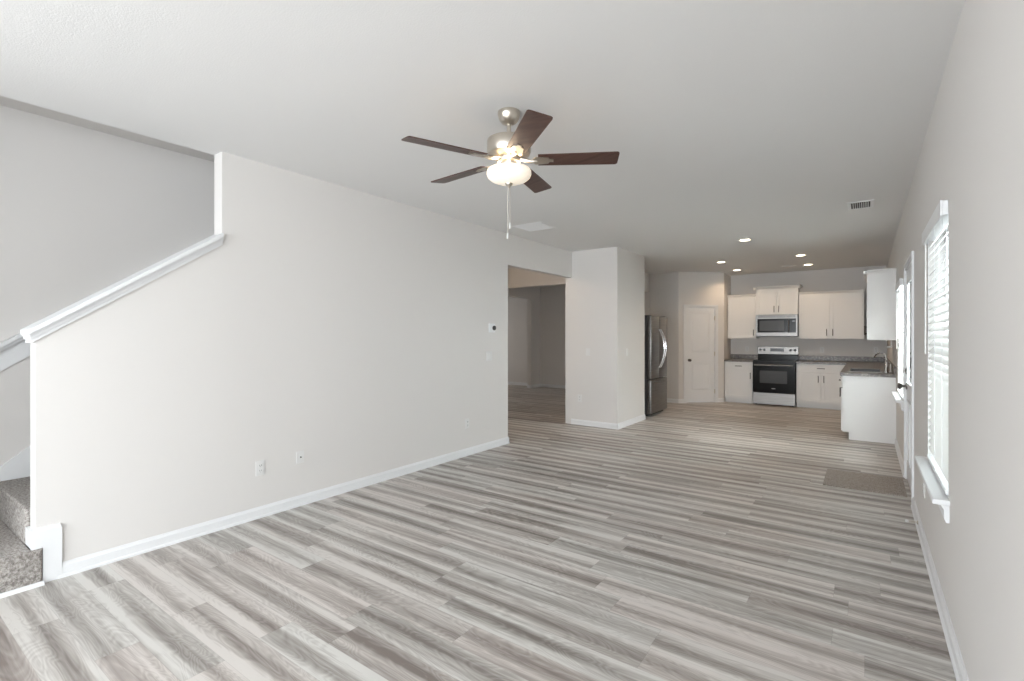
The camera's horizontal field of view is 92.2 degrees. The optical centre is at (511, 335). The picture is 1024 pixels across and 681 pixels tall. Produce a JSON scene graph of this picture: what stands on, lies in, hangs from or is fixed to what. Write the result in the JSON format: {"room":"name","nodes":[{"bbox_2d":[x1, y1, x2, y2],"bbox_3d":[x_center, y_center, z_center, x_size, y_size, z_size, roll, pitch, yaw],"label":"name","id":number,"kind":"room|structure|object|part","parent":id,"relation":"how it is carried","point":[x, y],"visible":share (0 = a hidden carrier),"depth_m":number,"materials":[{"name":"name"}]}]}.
{"room":"empty living room","nodes":[
{"label":"empty living room","id":0,"kind":"room"},
{"bbox_2d":[0,105,213,465],"bbox_3d":[-2.648,-0.100,4.764,0.120,3.000,5.350,0,0,36],"label":"wall","id":1,"kind":"structure","parent":0,"point":[83,211],"depth_m":3.73,"materials":[{"name":"white paint"}]},
{"bbox_2d":[0,446,29,480],"bbox_3d":[-3.088,0.015,4.033,0.018,2.370,3.650,0,0,36],"label":"trim","id":2,"kind":"structure","parent":1,"relation":"attached to","point":[17,467],"depth_m":3.47,"materials":[{"name":"white paint"}]},
{"bbox_2d":[0,235,212,371],"bbox_3d":[-3.105,-0.348,3.953,0.085,2.330,3.000,0,0,36],"label":"trim","id":3,"kind":"structure","parent":1,"relation":"attached to","point":[14,349],"depth_m":3.44,"materials":[{"name":"white paint"}]},
{"bbox_2d":[0,96,213,161],"bbox_3d":[-2.302,-1.660,4.441,1.080,0.120,5.470,0,0,36],"label":"ceiling","id":4,"kind":"structure","parent":0,"point":[4,101],"depth_m":3.78,"materials":[{"name":"white paint"}]},
{"bbox_2d":[30,152,571,561],"bbox_3d":[-0.913,0.030,5.346,0.120,2.740,6.240,0,0,36],"label":"wall","id":5,"kind":"structure","parent":0,"point":[347,328],"depth_m":3.87,"materials":[{"name":"white paint"}]},
{"bbox_2d":[0,581,44,598],"bbox_3d":[-2.946,1.390,2.342,0.022,0.020,1.068,0,0,36],"label":"trim","id":6,"kind":"structure","parent":5,"relation":"attached to","point":[41,583],"depth_m":2.70,"materials":[{"name":"white paint"}]},
{"bbox_2d":[25,523,61,582],"bbox_3d":[-2.705,1.242,2.849,0.152,0.316,0.128,0,0,36],"label":"trim","id":7,"kind":"structure","parent":5,"relation":"attached to","point":[48,538],"depth_m":2.81,"materials":[{"name":"white paint"}]},
{"bbox_2d":[20,233,223,342],"bbox_3d":[-2.454,-0.352,3.200,0.210,0.781,1.025,0,0,36],"label":"trim","id":8,"kind":"structure","parent":5,"relation":"attached to","point":[59,319],"depth_m":3.07,"materials":[{"name":"white paint"}]},
{"bbox_2d":[256,460,264,475],"bbox_3d":[-1.941,1.019,3.803,0.010,0.115,0.070,0,0,36],"label":"wall outlet","id":9,"kind":"object","parent":5,"relation":"attached to","point":[260,465],"visible":1,"depth_m":3.80,"materials":[{"name":"white plastic"}]},
{"bbox_2d":[296,450,303,463],"bbox_3d":[-1.745,1.000,4.070,0.017,0.100,0.068,0,0,36],"label":"outlet","id":10,"kind":"object","parent":5,"relation":"attached to","point":[300,454],"visible":1,"depth_m":4.07,"materials":[{"name":"white plastic"}]},
{"bbox_2d":[465,418,468,428],"bbox_3d":[-0.523,1.025,5.778,0.010,0.115,0.070,0,0,36],"label":"wall outlet","id":11,"kind":"object","parent":5,"relation":"attached to","point":[467,419],"visible":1,"depth_m":5.77,"materials":[{"name":"white plastic"}]},
{"bbox_2d":[486,351,491,360],"bbox_3d":[-0.281,0.248,6.115,0.010,0.115,0.115,0,0,36],"label":"light switch","id":12,"kind":"object","parent":5,"relation":"attached to","point":[488,353],"visible":1,"depth_m":6.10,"materials":[{"name":"white plastic"}]},
{"bbox_2d":[489,323,495,331],"bbox_3d":[-0.242,-0.100,6.151,0.031,0.110,0.120,0,0,36],"label":"thermostat","id":13,"kind":"object","parent":5,"relation":"attached to","point":[492,327],"visible":1,"depth_m":6.15,"materials":[{"name":"white plastic"}]},
{"bbox_2d":[0,385,955,680],"bbox_3d":[-1.993,1.450,5.309,10.370,0.100,17.600,0,0,36],"label":"floor","id":14,"kind":"structure","parent":0,"point":[689,541],"depth_m":2.81,"materials":[{"name":"grey laminate"}]},
{"bbox_2d":[0,477,29,549],"bbox_3d":[-2.288,0.100,4.345,0.915,2.599,3.050,0,0,36],"label":"staircase","id":15,"kind":"structure","parent":14,"relation":"on","point":[14,493],"depth_m":3.08,"materials":[{"name":"carpet"}]},
{"bbox_2d":[0,520,41,592],"bbox_3d":[-3.392,1.300,2.667,1.079,0.200,1.056,0,0,36],"label":"stair landing","id":16,"kind":"structure","parent":14,"relation":"on","point":[20,566],"depth_m":2.73,"materials":[{"name":"carpet"}]},
{"bbox_2d":[645,315,666,415],"bbox_3d":[2.360,0.518,8.997,0.898,1.761,0.830,0,0,36],"label":"refrigerator","id":17,"kind":"object","parent":14,"relation":"on","point":[655,326],"visible":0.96,"depth_m":8.64,"materials":[{"name":"grey metal"}]},
{"bbox_3d":[2.604,1.052,8.822,0.071,0.575,0.830,0,0,36],"label":"freezer drawer","id":18,"kind":"part","parent":17,"relation":"part of","materials":[{"name":"silver metal"}]},
{"bbox_2d":[725,361,753,403],"bbox_3d":[4.900,0.969,10.538,0.548,0.862,0.662,0,0,36],"label":"base cabinet","id":19,"kind":"object","parent":14,"relation":"on","point":[738,375],"visible":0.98,"depth_m":10.31,"materials":[{"name":"white paint"}]},
{"bbox_3d":[4.733,0.625,10.305,0.532,0.150,0.019,0,0,36],"label":"drawer","id":20,"kind":"part","parent":19,"relation":"part of","materials":[{"name":"white paint"}]},
{"bbox_3d":[4.733,1.000,10.305,0.532,0.580,0.019,0,0,36],"label":"door","id":21,"kind":"part","parent":19,"relation":"part of","materials":[{"name":"white paint"}]},
{"bbox_2d":[724,354,757,361],"bbox_3d":[4.904,0.469,10.543,0.554,0.138,0.648,0,0,36],"label":"countertop","id":22,"kind":"structure","parent":19,"relation":"on","point":[734,357],"depth_m":10.69,"materials":[{"name":"stone"}]},
{"bbox_2d":[753,347,798,406],"bbox_3d":[5.409,0.814,10.111,0.760,1.172,0.704,0,0,36],"label":"electric range","id":23,"kind":"object","parent":14,"relation":"on","point":[774,370],"visible":1,"depth_m":9.92,"materials":[{"name":"black metal"}]},
{"bbox_3d":[5.220,0.585,9.848,0.700,0.028,0.057,0,0,36],"label":"handle","id":24,"kind":"part","parent":23,"relation":"part of","materials":[{"name":"silver metal"}]},
{"bbox_3d":[5.249,1.263,9.889,0.760,0.230,0.038,0,0,36],"label":"storage drawer","id":25,"kind":"part","parent":23,"relation":"part of","materials":[{"name":"silver metal"}]},
{"bbox_3d":[5.248,0.827,9.888,0.760,0.623,0.040,0,0,36],"label":"oven door","id":26,"kind":"part","parent":23,"relation":"part of","materials":[{"name":"black glass"}]},
{"bbox_2d":[753,359,798,361],"bbox_3d":[5.410,0.496,10.113,0.760,0.018,0.570,0,0,36],"label":"cooktop","id":27,"kind":"object","parent":23,"relation":"in","point":[756,360],"depth_m":9.98,"materials":[{"name":"black glass"}]},
{"bbox_3d":[5.583,0.306,10.354,0.760,0.157,0.030,0,0,36],"label":"control panel","id":28,"kind":"part","parent":23,"relation":"part of","materials":[{"name":"silver metal"}]},
{"bbox_2d":[796,363,844,409],"bbox_3d":[6.093,0.969,9.681,0.830,0.862,0.662,0,0,36],"label":"base cabinet","id":29,"kind":"object","parent":14,"relation":"on","point":[817,385],"visible":0.83,"depth_m":9.47,"materials":[{"name":"white paint"}]},
{"bbox_3d":[5.762,1.000,9.565,0.393,0.580,0.019,0,0,36],"label":"door","id":30,"kind":"part","parent":29,"relation":"part of","materials":[{"name":"white paint"}]},
{"bbox_3d":[5.925,0.625,9.448,0.795,0.150,0.019,0,0,36],"label":"drawer","id":31,"kind":"part","parent":29,"relation":"part of","materials":[{"name":"white paint"}]},
{"bbox_3d":[6.088,1.000,9.332,0.396,0.580,0.019,0,0,36],"label":"door","id":32,"kind":"part","parent":29,"relation":"part of","materials":[{"name":"white paint"}]},
{"bbox_2d":[823,469,906,496],"bbox_3d":[3.362,1.393,4.714,0.622,0.012,0.660,0,0,36],"label":"door mat","id":33,"kind":"object","parent":14,"relation":"on","point":[893,486],"visible":1,"depth_m":4.67,"materials":[{"name":"grey fabric"}]},
{"bbox_2d":[839,376,895,443],"bbox_3d":[5.056,0.969,7.037,0.631,0.862,1.170,0,0,36],"label":"base cabinet","id":34,"kind":"object","parent":14,"relation":"on","point":[868,404],"visible":0.88,"depth_m":6.55,"materials":[{"name":"white paint"}]},
{"bbox_3d":[4.673,1.000,6.970,0.019,0.580,0.565,0,0,36],"label":"door","id":35,"kind":"part","parent":34,"relation":"part of","materials":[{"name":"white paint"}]},
{"bbox_3d":[6.306,0.969,8.780,0.628,0.862,1.879,0,0,36],"label":"base cabinet","id":36,"kind":"object","parent":14,"relation":"on","visible":0},
{"bbox_2d":[796,355,895,377],"bbox_3d":[5.450,0.469,8.276,1.435,0.138,3.693,0,0,36],"label":"countertop","id":37,"kind":"structure","parent":36,"relation":"on","point":[856,362],"depth_m":9.30,"materials":[{"name":"stone"}]},
{"bbox_2d":[848,368,882,372],"bbox_3d":[5.107,0.600,7.130,0.400,0.211,0.740,0,0,36],"label":"sink","id":38,"kind":"object","parent":37,"relation":"in","point":[849,369],"visible":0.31,"depth_m":7.37,"materials":[{"name":"silver metal"}]},
{"bbox_2d":[850,369,880,371],"bbox_3d":[5.107,0.601,7.130,0.356,0.208,0.696,0,0,36],"label":"basin","id":39,"kind":"object","parent":38,"relation":"in","point":[851,370],"depth_m":7.37,"materials":[{"name":"grey metal"}]},
{"bbox_2d":[873,352,888,372],"bbox_3d":[5.079,0.356,6.785,0.111,0.286,0.232,0,0,10],"label":"faucet","id":40,"kind":"object","parent":37,"relation":"on","point":[883,353],"visible":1,"depth_m":6.70,"materials":[{"name":"silver metal"}]},
{"bbox_3d":[5.076,0.277,6.802,0.029,0.129,0.213,0,0,-13],"label":"spout","id":41,"kind":"part","parent":40,"relation":"part of","materials":[{"name":"silver metal"}]},
{"bbox_2d":[0,0,964,286],"bbox_3d":[-1.993,-1.400,5.309,10.370,0.120,17.600,0,0,36],"label":"ceiling","id":42,"kind":"structure","parent":0,"point":[728,121],"depth_m":2.78,"materials":[{"name":"white paint"}]},
{"bbox_2d":[401,107,619,238],"bbox_3d":[-0.039,-0.961,2.979,1.228,0.756,1.257,0,0,36],"label":"ceiling fan","id":43,"kind":"object","parent":42,"relation":"hanging from","point":[508,148],"visible":1,"depth_m":2.87,"materials":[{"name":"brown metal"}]},
{"bbox_3d":[-0.367,-1.048,2.734,0.471,0.030,0.131,0,0,-32],"label":"blade","id":44,"kind":"part","parent":43,"relation":"part of","materials":[{"name":"brown wood"}]},
{"bbox_3d":[-0.331,-1.048,3.215,0.471,0.030,0.131,0,0,40],"label":"blade","id":45,"kind":"part","parent":43,"relation":"part of","materials":[{"name":"brown wood"}]},
{"bbox_3d":[-0.158,-1.049,2.863,0.203,0.039,0.079,0,0,-39],"label":"blade arm","id":46,"kind":"part","parent":43,"relation":"part of","materials":[{"name":"silver metal"}]},
{"bbox_3d":[-0.143,-1.049,3.056,0.203,0.039,0.079,0,0,36],"label":"blade arm","id":47,"kind":"part","parent":43,"relation":"part of","materials":[{"name":"silver metal"}]},
{"bbox_3d":[-0.023,-0.754,2.956,0.003,0.277,0.012,0,0,-36],"label":"pull chain","id":48,"kind":"part","parent":43,"relation":"part of","materials":[{"name":"silver metal"}]},
{"bbox_3d":[-0.018,-0.956,2.949,0.268,0.085,0.268,0,0,36],"label":"lamp shade","id":49,"kind":"part","parent":43,"relation":"part of","materials":[{"name":"white glass"}]},
{"bbox_3d":[0.020,-1.049,2.789,0.079,0.039,0.203,0,0,-21],"label":"blade arm","id":50,"kind":"part","parent":43,"relation":"part of","materials":[{"name":"silver metal"}]},
{"bbox_3d":[0.079,-1.048,2.550,0.131,0.030,0.471,0,0,-14],"label":"blade","id":51,"kind":"part","parent":43,"relation":"part of","materials":[{"name":"brown wood"}]},
{"bbox_3d":[0.146,-1.049,2.937,0.203,0.039,0.079,0,0,-3],"label":"blade arm","id":52,"kind":"part","parent":43,"relation":"part of","materials":[{"name":"silver metal"}]},
{"bbox_3d":[0.138,-1.048,3.329,0.131,0.030,0.471,0,0,22],"label":"blade","id":53,"kind":"part","parent":43,"relation":"part of","materials":[{"name":"brown wood"}]},
{"bbox_3d":[0.391,-1.048,2.918,0.471,0.030,0.131,0,0,4],"label":"blade","id":54,"kind":"part","parent":43,"relation":"part of","materials":[{"name":"brown wood"}]},
{"bbox_2d":[511,222,556,231],"bbox_3d":[0.274,-1.337,6.057,0.420,0.006,0.380,0,0,36],"label":"ceiling vent","id":55,"kind":"object","parent":42,"relation":"in","point":[537,226],"visible":1,"depth_m":6.06,"materials":[{"name":"white metal"}]},
{"bbox_2d":[847,199,873,209],"bbox_3d":[3.562,-1.336,5.038,0.220,0.008,0.340,0,0,36],"label":"ceiling vent","id":56,"kind":"object","parent":42,"relation":"in","point":[868,203],"visible":1,"depth_m":5.02,"materials":[{"name":"white metal"}]},
{"bbox_2d":[508,287,539,384],"bbox_3d":[-1.167,0.030,10.994,0.120,2.740,6.500,0,0,36],"label":"wall partition","id":57,"kind":"structure","parent":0,"point":[532,294],"depth_m":13.30,"materials":[{"name":"white paint"}]},
{"bbox_2d":[508,286,564,384],"bbox_3d":[-0.760,-0.100,10.703,5.880,3.000,6.740,0,0,36],"label":"wall","id":58,"kind":"structure","parent":0,"point":[552,299],"depth_m":13.52,"materials":[{"name":"white paint"}]},
{"bbox_2d":[58,382,564,578],"bbox_3d":[-1.933,1.357,8.947,6.022,0.085,10.720,0,0,36],"label":"baseboard","id":59,"kind":"structure","parent":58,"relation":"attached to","point":[101,558],"depth_m":3.73,"materials":[{"name":"white paint"}]},
{"bbox_2d":[508,268,564,287],"bbox_3d":[0.103,-1.150,9.762,3.380,0.380,0.120,0,0,36],"label":"wall header","id":60,"kind":"structure","parent":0,"point":[517,278],"depth_m":9.52,"materials":[{"name":"white paint"}]},
{"bbox_2d":[565,247,644,423],"bbox_3d":[1.546,0.030,8.111,0.890,2.740,1.120,0,0,36],"label":"wall column","id":61,"kind":"structure","parent":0,"point":[605,291],"depth_m":7.69,"materials":[{"name":"white paint"}]},
{"bbox_2d":[571,414,645,429],"bbox_3d":[1.593,1.357,8.063,0.802,0.085,1.142,0,0,36],"label":"baseboard","id":62,"kind":"structure","parent":61,"relation":"attached to","point":[626,423],"depth_m":7.64,"materials":[{"name":"white paint"}]},
{"bbox_2d":[645,272,678,398],"bbox_3d":[2.526,0.030,9.598,0.748,2.740,2.440,0,0,36],"label":"wall","id":63,"kind":"structure","parent":0,"point":[661,289],"depth_m":10.39,"materials":[{"name":"white paint"}]},
{"bbox_2d":[667,398,678,402],"bbox_3d":[2.541,1.357,9.516,0.628,0.085,2.323,0,0,36],"label":"baseboard","id":64,"kind":"structure","parent":63,"relation":"attached to","point":[669,400],"depth_m":10.34,"materials":[{"name":"white paint"}]},
{"bbox_2d":[679,272,723,398],"bbox_3d":[3.971,0.030,10.418,1.028,2.740,0.120,0,0,-9],"label":"wall","id":65,"kind":"structure","parent":0,"point":[695,288],"depth_m":10.36,"materials":[{"name":"white paint"}]},
{"bbox_2d":[684,304,717,402],"bbox_3d":[3.959,0.371,10.386,0.776,2.057,0.181,0,0,-9],"label":"door","id":66,"kind":"structure","parent":65,"relation":"in","point":[700,321],"depth_m":10.36,"materials":[{"name":"white paint"}]},
{"bbox_2d":[679,398,723,402],"bbox_3d":[3.983,1.357,10.348,1.028,0.085,0.022,0,0,-9],"label":"baseboard","id":67,"kind":"structure","parent":65,"relation":"attached to","point":[719,399],"depth_m":10.41,"materials":[{"name":"white paint"}]},
{"bbox_2d":[724,273,730,401],"bbox_3d":[4.629,0.030,10.741,0.120,2.740,0.650,0,0,36],"label":"wall","id":68,"kind":"structure","parent":0,"point":[727,278],"depth_m":10.64,"materials":[{"name":"white paint"}]},
{"bbox_2d":[731,265,886,356],"bbox_3d":[5.997,0.030,10.233,3.135,2.740,0.120,0,0,36],"label":"wall","id":69,"kind":"structure","parent":0,"point":[842,278],"depth_m":10.05,"materials":[{"name":"white paint"}]},
{"bbox_2d":[727,294,758,338],"bbox_3d":[4.991,-0.411,10.651,0.564,0.933,0.372,0,0,36],"label":"upper cabinet","id":70,"kind":"object","parent":69,"relation":"attached to","point":[741,308],"visible":0.98,"depth_m":10.53,"materials":[{"name":"white paint"}]},
{"bbox_3d":[4.893,-0.852,10.514,0.564,0.052,0.035,0,0,36],"label":"crown molding","id":71,"kind":"part","parent":70,"relation":"part of","materials":[{"name":"white paint"}]},
{"bbox_2d":[731,354,757,358],"bbox_3d":[5.087,0.450,10.798,0.554,0.100,0.020,0,0,36],"label":"backsplash","id":72,"kind":"structure","parent":69,"relation":"attached to","point":[733,356],"depth_m":10.78,"materials":[{"name":"stone"}]},
{"bbox_2d":[753,284,802,314],"bbox_3d":[5.515,-0.736,10.232,0.854,0.587,0.442,0,0,36],"label":"upper cabinet","id":73,"kind":"object","parent":69,"relation":"attached to","point":[779,299],"visible":1,"depth_m":10.08,"materials":[{"name":"white paint"}]},
{"bbox_3d":[5.264,-0.705,10.206,0.371,0.517,0.019,0,0,36],"label":"door","id":74,"kind":"part","parent":73,"relation":"part of","materials":[{"name":"white paint"}]},
{"bbox_2d":[756,314,798,336],"bbox_3d":[5.509,-0.210,10.224,0.760,0.455,0.462,0,0,36],"label":"microwave","id":75,"kind":"object","parent":73,"relation":"attached to","point":[781,325],"visible":0.99,"depth_m":10.05,"materials":[{"name":"silver metal"}]},
{"bbox_3d":[5.398,-0.211,10.068,0.700,0.283,0.004,0,0,36],"label":"door glass","id":76,"kind":"part","parent":75,"relation":"part of","materials":[{"name":"black glass"}]},
{"bbox_3d":[5.515,-0.997,10.232,0.854,0.065,0.442,0,0,36],"label":"crown molding","id":77,"kind":"part","parent":73,"relation":"part of","materials":[{"name":"white paint"}]},
{"bbox_3d":[5.571,-0.705,9.986,0.371,0.517,0.019,0,0,36],"label":"door","id":78,"kind":"part","parent":73,"relation":"part of","materials":[{"name":"white paint"}]},
{"bbox_2d":[798,289,863,338],"bbox_3d":[6.285,-0.411,9.722,1.070,0.933,0.372,0,0,36],"label":"upper cabinet","id":79,"kind":"object","parent":69,"relation":"attached to","point":[838,314],"visible":1,"depth_m":9.58,"materials":[{"name":"white paint"}]},
{"bbox_3d":[5.983,-0.386,9.764,0.514,0.874,0.019,0,0,36],"label":"door","id":80,"kind":"part","parent":79,"relation":"part of","materials":[{"name":"white paint"}]},
{"bbox_3d":[6.187,-0.852,9.585,1.070,0.052,0.035,0,0,36],"label":"crown molding","id":81,"kind":"part","parent":79,"relation":"part of","materials":[{"name":"white paint"}]},
{"bbox_3d":[6.402,-0.386,9.463,0.507,0.874,0.019,0,0,36],"label":"door","id":82,"kind":"part","parent":79,"relation":"part of","materials":[{"name":"white paint"}]},
{"bbox_2d":[887,0,1023,680],"bbox_3d":[2.143,0.030,2.308,0.150,2.740,17.250,0,0,36],"label":"wall","id":83,"kind":"structure","parent":0,"point":[971,157],"depth_m":1.71,"materials":[{"name":"white paint"}]},
{"bbox_2d":[863,268,896,339],"bbox_3d":[5.151,-0.409,6.925,0.346,0.928,1.240,0,0,36],"label":"upper cabinet","id":84,"kind":"object","parent":83,"relation":"attached to","point":[881,294],"visible":1,"depth_m":6.44,"materials":[{"name":"white paint"}]},
{"bbox_3d":[4.887,-0.380,6.771,0.019,0.861,0.590,0,0,36],"label":"door","id":85,"kind":"part","parent":84,"relation":"part of","materials":[{"name":"white paint"}]},
{"bbox_3d":[5.151,-0.846,6.925,0.346,0.055,1.240,0,0,36],"label":"crown molding","id":86,"kind":"part","parent":84,"relation":"part of","materials":[{"name":"white paint"}]},
{"bbox_2d":[892,391,903,410],"bbox_3d":[4.433,0.095,5.570,0.195,1.390,1.060,0,0,36],"label":"window","id":87,"kind":"structure","parent":83,"relation":"in","point":[896,395],"depth_m":5.28,"materials":[{"name":"white glass"}]},
{"bbox_3d":[4.413,0.691,5.584,0.145,0.026,1.060,0,0,36],"label":"sill","id":88,"kind":"part","parent":87,"relation":"part of","materials":[{"name":"white paint"}]},
{"bbox_2d":[895,278,902,398],"bbox_3d":[4.410,0.028,5.586,0.072,1.280,0.964,0,0,36],"label":"window blind","id":89,"kind":"object","parent":83,"relation":"attached to","point":[899,286],"visible":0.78,"depth_m":5.59,"materials":[{"name":"white paint"}]},
{"bbox_2d":[897,251,913,503],"bbox_3d":[3.619,0.351,4.443,0.203,2.098,1.036,0,0,36],"label":"door","id":90,"kind":"structure","parent":83,"relation":"in","point":[908,371],"depth_m":4.58,"materials":[{"name":"white paint"}]},
{"bbox_3d":[3.784,0.485,4.781,0.076,0.064,0.064,0,0,36],"label":"knob","id":91,"kind":"part","parent":90,"relation":"part of","materials":[{"name":"black metal"}]},
{"bbox_3d":[3.596,0.335,4.460,0.008,1.730,0.680,0,0,36],"label":"molding","id":92,"kind":"part","parent":90,"relation":"part of","materials":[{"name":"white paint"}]},
{"bbox_3d":[3.643,0.351,4.426,0.146,2.098,1.036,0,0,36],"label":"casing","id":93,"kind":"part","parent":90,"relation":"part of","materials":[{"name":"white paint"}]},
{"bbox_3d":[3.604,-0.025,4.454,0.003,0.960,0.630,0,0,36],"label":"glass pane","id":94,"kind":"part","parent":90,"relation":"part of","materials":[{"name":"white glass"}]},
{"bbox_2d":[894,438,968,680],"bbox_3d":[1.052,1.357,0.935,0.022,0.085,13.745,0,0,36],"label":"baseboard","id":95,"kind":"structure","parent":83,"relation":"attached to","point":[960,672],"depth_m":2.53,"materials":[{"name":"white paint"}]},
{"bbox_2d":[914,230,949,522],"bbox_3d":[2.383,0.122,2.715,0.195,1.525,1.050,0,0,36],"label":"window","id":96,"kind":"structure","parent":83,"relation":"in","point":[937,495],"depth_m":2.60,"materials":[{"name":"white paint"}]},
{"bbox_3d":[2.363,0.786,2.729,0.145,0.026,1.050,0,0,36],"label":"sill","id":97,"kind":"part","parent":96,"relation":"part of","materials":[{"name":"white paint"}]},
{"bbox_2d":[922,200,947,494],"bbox_3d":[2.360,0.056,2.731,0.072,1.415,0.954,0,0,36],"label":"window blind","id":98,"kind":"object","parent":96,"relation":"attached to","point":[938,441],"visible":0.83,"depth_m":2.71,"materials":[{"name":"white paint"}]},
{"bbox_3d":[2.368,0.753,2.726,0.047,0.020,0.910,0,0,36],"label":"rail","id":99,"kind":"part","parent":98,"relation":"part of","materials":[{"name":"white paint"}]},
{"bbox_3d":[2.442,0.077,2.672,0.050,1.435,0.930,0,0,36],"label":"frame","id":100,"kind":"part","parent":96,"relation":"part of","materials":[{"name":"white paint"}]}
]}

